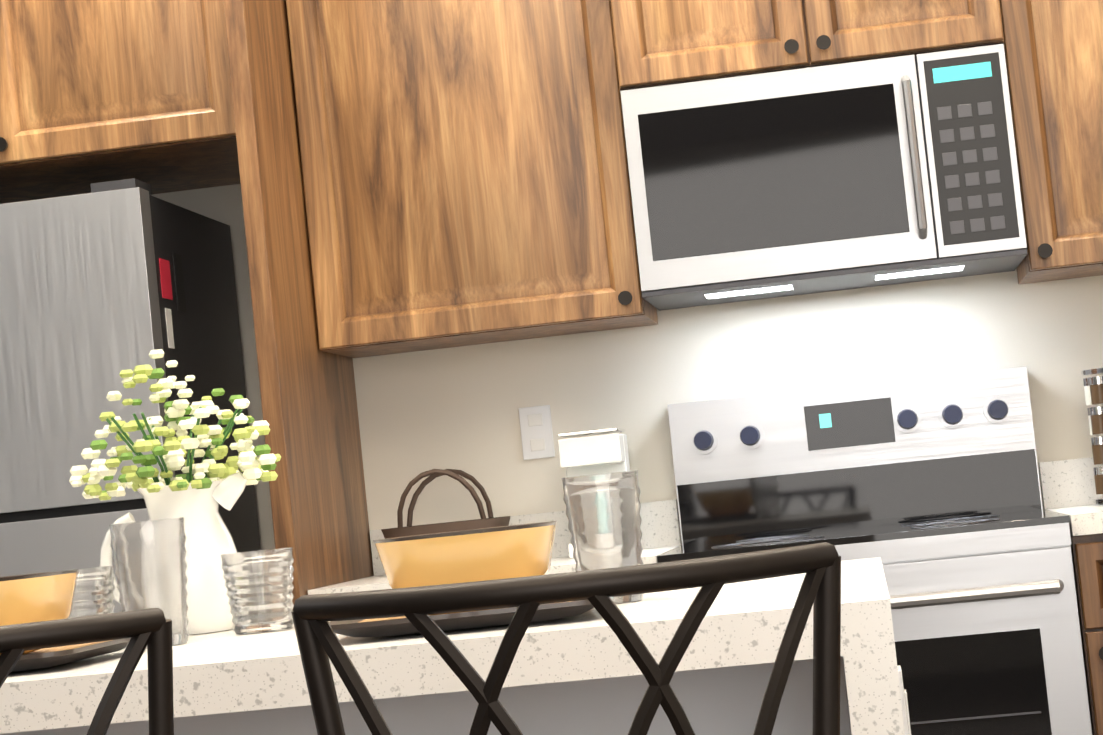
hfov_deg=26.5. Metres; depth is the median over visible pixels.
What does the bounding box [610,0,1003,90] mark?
upper cabinet
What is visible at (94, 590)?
tumbler
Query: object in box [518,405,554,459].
electrical outlet plate
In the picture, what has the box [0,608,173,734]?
stool
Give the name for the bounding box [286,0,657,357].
upper cabinet
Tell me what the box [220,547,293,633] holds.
tumbler
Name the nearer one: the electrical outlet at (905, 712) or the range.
the electrical outlet at (905, 712)
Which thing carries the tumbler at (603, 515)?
on the kitchen island
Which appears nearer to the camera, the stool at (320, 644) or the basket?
the stool at (320, 644)
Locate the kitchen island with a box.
[0,557,904,734]
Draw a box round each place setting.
[0,569,130,672]
[329,521,593,636]
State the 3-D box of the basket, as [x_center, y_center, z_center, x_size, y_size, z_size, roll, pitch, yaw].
[-0.226,0.324,5.006,0.270,0.216,0.270,-6,-3,7]
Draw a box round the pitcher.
[69,349,280,634]
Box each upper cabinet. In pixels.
[0,0,240,203]
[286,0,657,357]
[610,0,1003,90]
[999,0,1102,283]
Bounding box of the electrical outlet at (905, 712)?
[897,665,910,734]
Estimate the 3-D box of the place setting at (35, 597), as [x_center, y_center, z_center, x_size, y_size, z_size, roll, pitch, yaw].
[-0.634,0.288,2.623,0.300,0.102,0.300,-6,-3,9]
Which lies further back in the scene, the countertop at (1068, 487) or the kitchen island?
the countertop at (1068, 487)
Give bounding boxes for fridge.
[0,178,260,612]
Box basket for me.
[381,469,509,538]
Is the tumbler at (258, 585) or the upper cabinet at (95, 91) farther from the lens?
the upper cabinet at (95, 91)
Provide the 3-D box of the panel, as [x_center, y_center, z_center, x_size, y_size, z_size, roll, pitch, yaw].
[-0.496,0.090,4.879,0.040,2.548,0.697,-6,-3,7]
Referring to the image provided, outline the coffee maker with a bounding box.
[557,428,629,557]
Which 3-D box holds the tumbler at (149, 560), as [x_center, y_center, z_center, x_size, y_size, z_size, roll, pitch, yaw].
[-0.480,0.260,2.821,0.091,0.150,0.091,-6,-3,7]
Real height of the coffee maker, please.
0.262 m
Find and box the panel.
[223,0,373,609]
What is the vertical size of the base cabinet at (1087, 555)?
0.872 m
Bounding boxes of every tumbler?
[53,566,114,617]
[109,517,188,647]
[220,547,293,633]
[562,470,643,602]
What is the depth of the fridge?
4.59 m
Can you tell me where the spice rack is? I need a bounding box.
[1081,368,1102,504]
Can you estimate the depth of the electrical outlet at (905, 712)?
2.54 m
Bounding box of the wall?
[151,184,1102,572]
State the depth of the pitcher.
3.04 m
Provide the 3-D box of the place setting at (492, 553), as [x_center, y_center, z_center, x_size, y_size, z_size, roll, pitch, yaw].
[-0.088,0.228,2.549,0.300,0.102,0.300,-6,-3,3]
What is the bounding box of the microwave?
[620,44,1026,310]
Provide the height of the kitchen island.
0.913 m
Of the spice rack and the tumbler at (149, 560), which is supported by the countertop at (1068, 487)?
the spice rack
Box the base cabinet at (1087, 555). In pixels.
[1070,533,1102,734]
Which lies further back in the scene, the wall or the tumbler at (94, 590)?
the wall
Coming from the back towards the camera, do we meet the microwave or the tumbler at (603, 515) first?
the microwave
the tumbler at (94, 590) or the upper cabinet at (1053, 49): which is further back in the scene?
the upper cabinet at (1053, 49)
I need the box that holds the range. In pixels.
[657,366,1091,734]
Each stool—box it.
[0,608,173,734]
[291,542,840,734]

